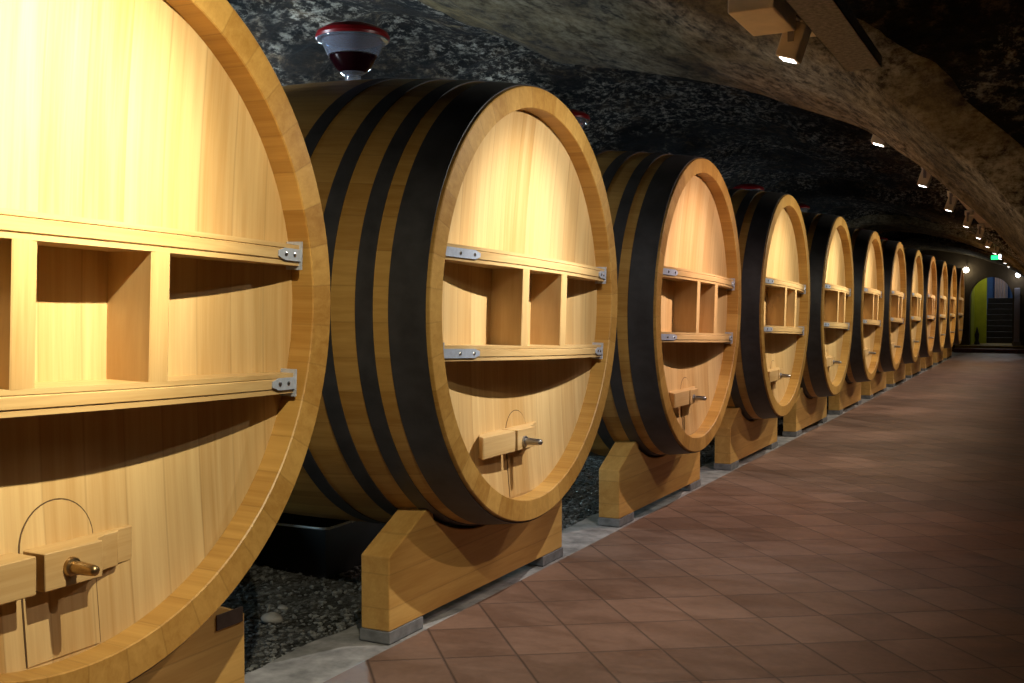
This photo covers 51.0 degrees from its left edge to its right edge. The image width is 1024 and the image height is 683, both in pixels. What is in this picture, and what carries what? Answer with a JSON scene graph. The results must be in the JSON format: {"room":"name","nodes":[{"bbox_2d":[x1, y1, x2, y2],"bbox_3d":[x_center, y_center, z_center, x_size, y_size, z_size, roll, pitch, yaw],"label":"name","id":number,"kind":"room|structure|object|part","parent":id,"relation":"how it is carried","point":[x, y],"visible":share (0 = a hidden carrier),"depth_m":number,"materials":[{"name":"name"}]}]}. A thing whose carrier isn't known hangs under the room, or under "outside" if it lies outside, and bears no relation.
{"room":"wine cellar","nodes":[
{"label":"wine cellar","id":0,"kind":"room"},
{"bbox_2d":[221,396,828,673],"bbox_3d":[3.641,0.784,16.949,3.300,0.223,38.500,1,2,27],"label":"gravel bed","id":1,"kind":"object","parent":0,"point":[292,601],"visible":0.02,"depth_m":5.19,"materials":[{"name":"grey gravel"}]},
{"bbox_2d":[261,612,282,623],"bbox_3d":[-1.077,1.244,4.814,0.117,0.059,0.079,1,2,27],"label":"stone","id":2,"kind":"object","parent":1,"relation":"on","point":[271,617],"visible":0.85,"depth_m":4.79,"materials":[{"name":"stone"}]},
{"bbox_2d":[278,604,287,609],"bbox_3d":[-1.075,1.250,5.037,0.057,0.028,0.039,1,2,27],"label":"stone","id":3,"kind":"object","parent":1,"relation":"on","point":[280,607],"visible":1,"depth_m":5.03,"materials":[{"name":"stone"}]},
{"bbox_2d":[255,512,385,578],"bbox_3d":[-0.979,1.066,5.990,0.524,0.262,0.904,1,2,27],"label":"trough","id":4,"kind":"object","parent":1,"relation":"on","point":[318,547],"visible":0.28,"depth_m":5.60,"materials":[{"name":"black plastic"}]},
{"bbox_2d":[225,417,782,673],"bbox_3d":[0.054,1.046,8.735,2.234,0.223,12.030,1,2,27],"label":"pebbles","id":5,"kind":"object","parent":1,"relation":"on","point":[254,654],"visible":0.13,"depth_m":5.08,"materials":[{"name":"grey gravel"}]},
{"bbox_2d":[227,0,1023,276],"bbox_3d":[5.056,-2.014,16.156,6.604,2.037,38.684,1,2,25],"label":"ceiling","id":6,"kind":"structure","parent":0,"point":[676,77],"depth_m":7.07,"materials":[{"name":"stone"}]},
{"bbox_2d":[785,0,881,70],"bbox_3d":[-0.054,-1.569,1.515,0.150,0.950,7.150,1,2,27],"label":"cable tray","id":7,"kind":"object","parent":6,"relation":"hanging from","point":[832,22],"visible":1,"depth_m":4.10,"materials":[{"name":"metal"}]},
{"bbox_2d":[871,134,886,146],"bbox_3d":[2.415,-1.364,6.944,0.128,0.233,0.386,1,2,27],"label":"spotlight","id":8,"kind":"object","parent":6,"relation":"hanging from","point":[875,140],"visible":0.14,"depth_m":6.80,"materials":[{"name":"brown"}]},
{"bbox_2d":[958,198,990,227],"bbox_3d":[9.259,-2.398,20.349,0.220,0.950,26.200,1,2,27],"label":"track","id":9,"kind":"object","parent":6,"relation":"hanging from","point":[978,218],"visible":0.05,"depth_m":15.18,"materials":[{"name":"metal"}]},
{"bbox_2d":[917,167,931,187],"bbox_3d":[3.597,-1.441,9.296,0.128,0.233,0.386,1,2,27],"label":"spotlight","id":10,"kind":"object","parent":9,"relation":"hanging from","point":[924,180],"visible":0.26,"depth_m":9.14,"materials":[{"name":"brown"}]},
{"bbox_2d":[944,191,957,211],"bbox_3d":[4.778,-1.517,11.649,0.128,0.233,0.386,1,2,27],"label":"spotlight","id":11,"kind":"object","parent":9,"relation":"hanging from","point":[951,202],"visible":0.82,"depth_m":11.49,"materials":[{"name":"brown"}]},
{"bbox_2d":[962,210,973,227],"bbox_3d":[5.960,-1.594,14.001,0.128,0.233,0.386,1,2,27],"label":"spotlight","id":12,"kind":"object","parent":9,"relation":"hanging from","point":[969,214],"visible":1,"depth_m":13.85,"materials":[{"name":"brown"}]},
{"bbox_2d":[975,224,984,238],"bbox_3d":[7.142,-1.671,16.353,0.128,0.233,0.386,1,2,27],"label":"spotlight","id":13,"kind":"object","parent":9,"relation":"hanging from","point":[980,227],"visible":1,"depth_m":16.20,"materials":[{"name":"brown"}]},
{"bbox_2d":[985,240,991,247],"bbox_3d":[8.323,-1.747,18.706,0.128,0.233,0.386,1,2,27],"label":"spotlight","id":14,"kind":"object","parent":9,"relation":"hanging from","point":[988,244],"visible":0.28,"depth_m":18.55,"materials":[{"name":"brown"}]},
{"bbox_2d":[992,244,998,253],"bbox_3d":[9.505,-1.824,21.058,0.128,0.233,0.386,1,2,27],"label":"spotlight","id":15,"kind":"object","parent":9,"relation":"hanging from","point":[996,248],"visible":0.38,"depth_m":20.89,"materials":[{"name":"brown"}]},
{"bbox_2d":[991,254,1000,259],"bbox_3d":[9.780,-1.982,21.668,0.180,0.650,0.060,1,2,27],"label":"exit light","id":16,"kind":"object","parent":6,"relation":"hanging from","point":[995,257],"visible":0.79,"depth_m":21.65,"materials":[{"name":"green plastic"}]},
{"bbox_3d":[9.762,-1.698,21.686,0.140,0.080,0.060,1,2,27],"label":"green panel","id":17,"kind":"part","parent":16,"relation":"part of","materials":[{"name":"green plastic"}]},
{"bbox_3d":[-0.255,-1.787,1.609,0.060,0.950,7.150,1,2,27],"label":"track","id":18,"kind":"object","parent":6,"relation":"hanging from","visible":0},
{"bbox_2d":[728,0,795,35],"bbox_3d":[1.004,-1.324,4.289,0.180,0.100,0.400,1,2,27],"label":"box","id":19,"kind":"object","parent":18,"relation":"attached to","point":[758,17],"visible":0.88,"depth_m":4.22,"materials":[{"name":"brown wood"}]},
{"bbox_2d":[776,14,815,63],"bbox_3d":[1.234,-1.287,4.592,0.128,0.233,0.386,1,2,27],"label":"spotlight","id":20,"kind":"object","parent":18,"relation":"hanging from","point":[792,45],"visible":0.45,"depth_m":4.44,"materials":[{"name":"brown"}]},
{"bbox_2d":[323,353,1023,682],"bbox_3d":[7.007,0.995,15.237,3.662,0.200,38.650,1,2,27],"label":"floor","id":21,"kind":"structure","parent":0,"point":[882,542],"depth_m":5.55,"materials":[{"name":"tile"}]},
{"bbox_2d":[953,348,1023,353],"bbox_3d":[14.851,0.278,32.338,2.800,0.120,0.880,1,2,27],"label":"threshold step","id":22,"kind":"structure","parent":21,"relation":"on","point":[963,350],"depth_m":32.17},
{"bbox_2d":[955,345,1023,348],"bbox_3d":[15.071,0.163,32.772,2.800,0.080,0.860,1,2,27],"label":"landing slab","id":23,"kind":"object","parent":22,"relation":"on","point":[956,346],"visible":0.77,"depth_m":32.63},
{"bbox_2d":[1012,288,1020,345],"bbox_3d":[15.281,-0.742,32.469,0.220,1.750,0.180,1,2,27],"label":"post","id":24,"kind":"object","parent":23,"relation":"on","point":[1015,342],"visible":1,"depth_m":32.42,"materials":[{"name":"concrete"}]},
{"bbox_2d":[920,250,1023,351],"bbox_3d":[14.783,-0.888,33.101,8.800,6.400,0.450,1,2,27],"label":"wall","id":25,"kind":"structure","parent":0,"point":[979,269],"depth_m":33.07,"materials":[{"name":"paint"}]},
{"bbox_2d":[245,352,961,682],"bbox_3d":[5.206,0.966,16.135,0.364,0.200,38.640,1,2,27],"label":"curb","id":26,"kind":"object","parent":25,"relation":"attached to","point":[321,660],"depth_m":4.83,"materials":[{"name":"concrete"}]},
{"bbox_2d":[130,606,244,682],"bbox_3d":[-1.357,1.034,2.873,0.150,0.528,1.760,1,2,27],"label":"cradle","id":27,"kind":"object","parent":26,"relation":"on","point":[214,653],"visible":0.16,"depth_m":3.47,"materials":[{"name":"brown wood"}]},
{"bbox_2d":[0,0,329,682],"bbox_3d":[-2.062,-0.133,3.163,2.407,2.245,2.191,2,3,27],"label":"wine cask","id":28,"kind":"object","parent":27,"relation":"on","point":[165,272],"visible":1,"depth_m":2.90,"materials":[{"name":"brown wood"}]},
{"bbox_3d":[-1.103,0.136,2.684,0.181,0.063,1.700,2,1,27],"label":"rail","id":29,"kind":"part","parent":28,"relation":"part of","materials":[{"name":"brown wood"}]},
{"bbox_3d":[-1.093,-0.270,2.676,0.183,0.066,1.735,2,1,27],"label":"rail","id":30,"kind":"part","parent":28,"relation":"part of","materials":[{"name":"brown wood"}]},
{"bbox_3d":[-0.935,0.916,3.550,0.007,0.050,0.125,1,2,27],"label":"plate","id":31,"kind":"part","parent":27,"relation":"part of","materials":[{"name":"metal"}]},
{"bbox_2d":[360,499,562,644],"bbox_3d":[-0.175,0.958,5.225,0.150,0.528,1.760,1,2,27],"label":"cradle","id":32,"kind":"object","parent":26,"relation":"on","point":[417,564],"visible":0.7,"depth_m":4.71,"materials":[{"name":"wood"}]},
{"bbox_2d":[282,78,617,524],"bbox_3d":[-0.884,-0.209,5.508,2.409,2.245,2.193,2,3,27],"label":"wine cask","id":33,"kind":"object","parent":32,"relation":"on","point":[469,227],"visible":0.66,"depth_m":4.62,"materials":[{"name":"wood"}]},
{"bbox_2d":[315,21,389,80],"bbox_3d":[-0.803,-1.445,5.412,0.373,0.315,0.373,1,2,27],"label":"jar","id":34,"kind":"object","parent":33,"relation":"on","point":[353,48],"visible":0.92,"depth_m":5.30,"materials":[{"name":"clear glass"}]},
{"bbox_3d":[-0.803,-1.561,5.408,0.373,0.082,0.373,1,2,27],"label":"lid","id":35,"kind":"part","parent":34,"relation":"part of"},
{"bbox_3d":[0.074,0.048,5.027,0.181,0.063,1.700,2,1,27],"label":"rail","id":36,"kind":"part","parent":33,"relation":"part of","materials":[{"name":"brown wood"}]},
{"bbox_3d":[0.086,-0.358,5.022,0.183,0.066,1.735,2,1,27],"label":"rail","id":37,"kind":"part","parent":33,"relation":"part of","materials":[{"name":"brown wood"}]},
{"bbox_2d":[598,441,700,526],"bbox_3d":[1.006,0.881,7.577,0.150,0.528,1.760,1,2,27],"label":"cradle","id":38,"kind":"object","parent":26,"relation":"on","point":[630,480],"visible":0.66,"depth_m":7.04,"materials":[{"name":"wood"}]},
{"bbox_2d":[589,150,740,455],"bbox_3d":[0.298,-0.286,7.860,2.409,2.245,2.193,2,3,27],"label":"wine cask","id":39,"kind":"object","parent":38,"relation":"on","point":[673,218],"visible":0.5,"depth_m":7.05,"materials":[{"name":"wood"}]},
{"bbox_2d":[569,109,589,128],"bbox_3d":[0.379,-1.522,7.764,0.373,0.315,0.373,1,2,27],"label":"jar","id":40,"kind":"object","parent":39,"relation":"on","point":[581,117],"visible":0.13,"depth_m":7.64,"materials":[{"name":"clear glass"}]},
{"bbox_3d":[0.379,-1.638,7.760,0.373,0.082,0.373,1,2,27],"label":"lid","id":41,"kind":"part","parent":40,"relation":"part of","materials":[{"name":"red plastic"}]},
{"bbox_2d":[575,117,588,128],"bbox_3d":[0.379,-1.492,7.765,0.360,0.207,0.360,1,2,27],"label":"glass bowl","id":42,"kind":"object","parent":40,"relation":"on","point":[582,121],"depth_m":7.67,"materials":[{"name":"clear glass"}]},
{"bbox_3d":[1.256,-0.029,7.380,0.181,0.063,1.700,2,1,27],"label":"rail","id":43,"kind":"part","parent":39,"relation":"part of","materials":[{"name":"brown wood"}]},
{"bbox_3d":[1.268,-0.435,7.374,0.183,0.066,1.735,2,1,27],"label":"rail","id":44,"kind":"part","parent":39,"relation":"part of","materials":[{"name":"brown wood"}]},
{"bbox_2d":[714,407,777,469],"bbox_3d":[2.188,0.804,9.930,0.150,0.528,1.760,1,2,27],"label":"cradle","id":45,"kind":"object","parent":26,"relation":"on","point":[737,437],"visible":0.7,"depth_m":9.37,"materials":[{"name":"wood"}]},
{"bbox_2d":[727,188,809,419],"bbox_3d":[1.480,-0.362,10.213,2.409,2.245,2.193,2,3,27],"label":"wine cask","id":46,"kind":"object","parent":45,"relation":"on","point":[772,238],"visible":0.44,"depth_m":9.48,"materials":[{"name":"wood"}]},
{"bbox_2d":[732,184,763,190],"bbox_3d":[2.742,-1.675,12.469,0.373,0.315,0.373,1,2,27],"label":"jar","id":47,"kind":"object","parent":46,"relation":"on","point":[743,186],"visible":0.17,"depth_m":12.31,"materials":[{"name":"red glass"}]},
{"bbox_3d":[2.437,-0.105,9.732,0.181,0.063,1.700,2,1,27],"label":"rail","id":48,"kind":"part","parent":46,"relation":"part of","materials":[{"name":"brown wood"}]},
{"bbox_3d":[2.449,-0.512,9.726,0.183,0.066,1.735,2,1,27],"label":"rail","id":49,"kind":"part","parent":46,"relation":"part of","materials":[{"name":"brown wood"}]},
{"bbox_2d":[782,387,826,436],"bbox_3d":[3.370,0.728,12.282,0.150,0.528,1.760,1,2,27],"label":"cradle","id":50,"kind":"object","parent":26,"relation":"on","point":[805,411],"visible":0.69,"depth_m":11.79,"materials":[{"name":"wood"}]},
{"bbox_2d":[800,211,853,397],"bbox_3d":[2.661,-0.439,12.565,2.409,2.245,2.193,2,3,27],"label":"wine cask","id":51,"kind":"object","parent":50,"relation":"on","point":[828,236],"visible":0.32,"depth_m":11.84,"materials":[{"name":"wood"}]},
{"bbox_2d":[798,203,809,212],"bbox_3d":[3.923,-1.752,14.821,0.373,0.315,0.373,1,2,27],"label":"jar","id":52,"kind":"object","parent":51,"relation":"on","point":[803,207],"visible":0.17,"depth_m":14.68,"materials":[{"name":"clear glass"}]},
{"bbox_3d":[3.923,-1.868,14.817,0.373,0.082,0.373,1,2,27],"label":"lid","id":53,"kind":"part","parent":52,"relation":"part of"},
{"bbox_3d":[3.619,-0.182,12.084,0.181,0.063,1.700,2,1,27],"label":"rail","id":54,"kind":"part","parent":51,"relation":"part of","materials":[{"name":"brown wood"}]},
{"bbox_3d":[3.631,-0.589,12.079,0.183,0.066,1.735,2,1,27],"label":"rail","id":55,"kind":"part","parent":51,"relation":"part of","materials":[{"name":"brown wood"}]},
{"bbox_2d":[828,380,860,414],"bbox_3d":[4.551,0.651,14.634,0.150,0.528,1.760,1,2,27],"label":"cradle","id":56,"kind":"object","parent":26,"relation":"on","point":[849,394],"visible":0.5,"depth_m":14.21,"materials":[{"name":"wood"}]},
{"bbox_2d":[845,228,883,382],"bbox_3d":[3.843,-0.516,14.917,2.409,2.245,2.193,2,3,27],"label":"wine cask","id":57,"kind":"object","parent":56,"relation":"on","point":[868,266],"visible":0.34,"depth_m":14.20,"materials":[{"name":"wood"}]},
{"bbox_3d":[4.801,-0.259,14.436,0.181,0.063,1.700,2,1,27],"label":"rail","id":58,"kind":"part","parent":57,"relation":"part of","materials":[{"name":"brown wood"}]},
{"bbox_3d":[4.812,-0.665,14.431,0.183,0.066,1.735,2,1,27],"label":"rail","id":59,"kind":"part","parent":57,"relation":"part of","materials":[{"name":"brown wood"}]},
{"bbox_2d":[861,372,885,398],"bbox_3d":[5.733,0.574,16.986,0.150,0.528,1.760,1,2,27],"label":"cradle","id":60,"kind":"object","parent":26,"relation":"on","point":[878,383],"visible":0.43,"depth_m":16.55,"materials":[{"name":"wood"}]},
{"bbox_2d":[876,239,906,371],"bbox_3d":[5.024,-0.593,17.270,2.409,2.245,2.193,2,3,27],"label":"wine cask","id":61,"kind":"object","parent":60,"relation":"on","point":[895,283],"visible":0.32,"depth_m":16.55,"materials":[{"name":"wood"}]},
{"bbox_3d":[5.982,-0.336,16.789,0.181,0.063,1.700,2,1,27],"label":"rail","id":62,"kind":"part","parent":61,"relation":"part of","materials":[{"name":"brown wood"}]},
{"bbox_3d":[5.994,-0.742,16.783,0.183,0.066,1.735,2,1,27],"label":"rail","id":63,"kind":"part","parent":61,"relation":"part of","materials":[{"name":"brown wood"}]},
{"bbox_2d":[886,364,905,386],"bbox_3d":[6.915,0.497,19.339,0.150,0.528,1.760,1,2,27],"label":"cradle","id":64,"kind":"object","parent":26,"relation":"on","point":[892,377],"visible":0.38,"depth_m":18.91,"materials":[{"name":"wood"}]},
{"bbox_2d":[900,247,923,363],"bbox_3d":[6.206,-0.669,19.622,2.409,2.245,2.193,2,3,27],"label":"wine cask","id":65,"kind":"object","parent":64,"relation":"on","point":[913,258],"visible":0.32,"depth_m":18.91,"materials":[{"name":"wood"}]},
{"bbox_3d":[7.164,-0.412,19.141,0.181,0.063,1.700,2,1,27],"label":"rail","id":66,"kind":"part","parent":65,"relation":"part of","materials":[{"name":"brown wood"}]},
{"bbox_3d":[7.176,-0.819,19.136,0.183,0.066,1.735,2,1,27],"label":"rail","id":67,"kind":"part","parent":65,"relation":"part of","materials":[{"name":"brown wood"}]},
{"bbox_2d":[905,357,920,377],"bbox_3d":[8.096,0.421,21.691,0.150,0.528,1.760,1,2,27],"label":"cradle","id":68,"kind":"object","parent":26,"relation":"on","point":[911,368],"visible":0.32,"depth_m":21.25,"materials":[{"name":"wood"}]},
{"bbox_2d":[918,254,936,356],"bbox_3d":[7.388,-0.746,21.974,2.409,2.245,2.193,2,3,27],"label":"wine cask","id":69,"kind":"object","parent":68,"relation":"on","point":[929,264],"visible":0.23,"depth_m":21.25,"materials":[{"name":"wood"}]},
{"bbox_2d":[921,352,932,370],"bbox_3d":[9.278,0.344,24.043,0.150,0.528,1.760,1,2,27],"label":"cradle","id":70,"kind":"object","parent":26,"relation":"on","point":[926,362],"visible":0.3,"depth_m":23.48,"materials":[{"name":"wood"}]},
{"bbox_2d":[932,260,947,351],"bbox_3d":[8.569,-0.823,24.326,2.409,2.245,2.193,2,3,27],"label":"wine cask","id":71,"kind":"object","parent":70,"relation":"on","point":[941,266],"visible":0.2,"depth_m":23.60,"materials":[{"name":"wood"}]},
{"bbox_2d":[933,351,942,364],"bbox_3d":[10.460,0.267,26.395,0.150,0.528,1.760,1,2,27],"label":"cradle","id":72,"kind":"object","parent":26,"relation":"on","point":[937,356],"visible":0.39,"depth_m":25.75,"materials":[{"name":"wood"}]},
{"bbox_2d":[944,264,956,347],"bbox_3d":[9.751,-0.899,26.679,2.409,2.245,2.193,2,3,27],"label":"wine cask","id":73,"kind":"object","parent":72,"relation":"on","point":[951,269],"visible":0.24,"depth_m":25.96,"materials":[{"name":"wood"}]},
{"bbox_2d":[943,348,951,359],"bbox_3d":[11.641,0.191,28.748,0.150,0.528,1.760,1,2,27],"label":"cradle","id":74,"kind":"object","parent":26,"relation":"on","point":[947,352],"visible":0.37,"depth_m":28.11,"materials":[{"name":"wood"}]},
{"bbox_2d":[953,268,963,344],"bbox_3d":[10.933,-0.976,29.031,2.409,2.245,2.193,2,3,27],"label":"wine cask","id":75,"kind":"object","parent":74,"relation":"on","point":[959,271],"visible":0.21,"depth_m":28.30,"materials":[{"name":"wood"}]},
{"bbox_2d":[963,264,968,272],"bbox_3d":[13.991,-2.246,33.054,0.170,0.258,0.245,1,2,27],"label":"wall lamp","id":76,"kind":"object","parent":25,"relation":"attached to","point":[965,269],"visible":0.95,"depth_m":32.98,"materials":[{"name":"white"}]},
{"bbox_2d":[970,278,986,344],"bbox_3d":[14.868,-1.526,34.275,0.480,3.200,1.740,1,2,27],"label":"wall","id":77,"kind":"structure","parent":0,"point":[978,316],"depth_m":34.88,"materials":[{"name":"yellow paint"}]},
{"bbox_2d":[971,343,1011,344],"bbox_3d":[15.745,0.115,34.559,3.000,0.100,2.940,1,2,27],"label":"floor","id":78,"kind":"structure","parent":0,"point":[973,343],"depth_m":33.67,"materials":[{"name":"grey stone"}]},
{"bbox_2d":[974,327,979,344],"bbox_3d":[14.621,-0.188,33.737,0.180,0.560,0.180,1,2,27],"label":"sculpture","id":79,"kind":"object","parent":78,"relation":"on","point":[976,342],"visible":1,"depth_m":33.69,"materials":[{"name":"black"}]},
{"bbox_2d":[986,298,1012,342],"bbox_3d":[16.599,-0.720,35.922,1.280,1.480,2.710,1,2,27],"label":"staircase","id":80,"kind":"structure","parent":78,"relation":"on","point":[999,311],"depth_m":35.67,"materials":[{"name":"black stone"}]},
{"bbox_2d":[987,277,1011,308],"bbox_3d":[17.774,-2.487,39.187,2.400,4.800,0.100,1,2,27],"label":"wall","id":81,"kind":"structure","parent":0,"point":[991,280],"depth_m":39.26,"materials":[{"name":"blue paint"}]},
{"bbox_2d":[992,175,1023,262],"bbox_3d":[7.917,-0.075,14.789,2.060,2.897,38.599,1,2,25],"label":"wall","id":82,"kind":"structure","parent":0,"point":[1008,219],"depth_m":5.01,"materials":[{"name":"stone"}]},
{"label":"outside","id":83,"kind":"structure","parent":0,"visible":0},
{"bbox_2d":[995,277,1007,297],"bbox_3d":[17.677,-2.603,38.745,0.420,2.340,0.129,1,2,27],"label":"curtain","id":84,"kind":"object","parent":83,"point":[1001,287],"visible":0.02,"depth_m":38.75,"materials":[{"name":"grey fabric"}]}
]}

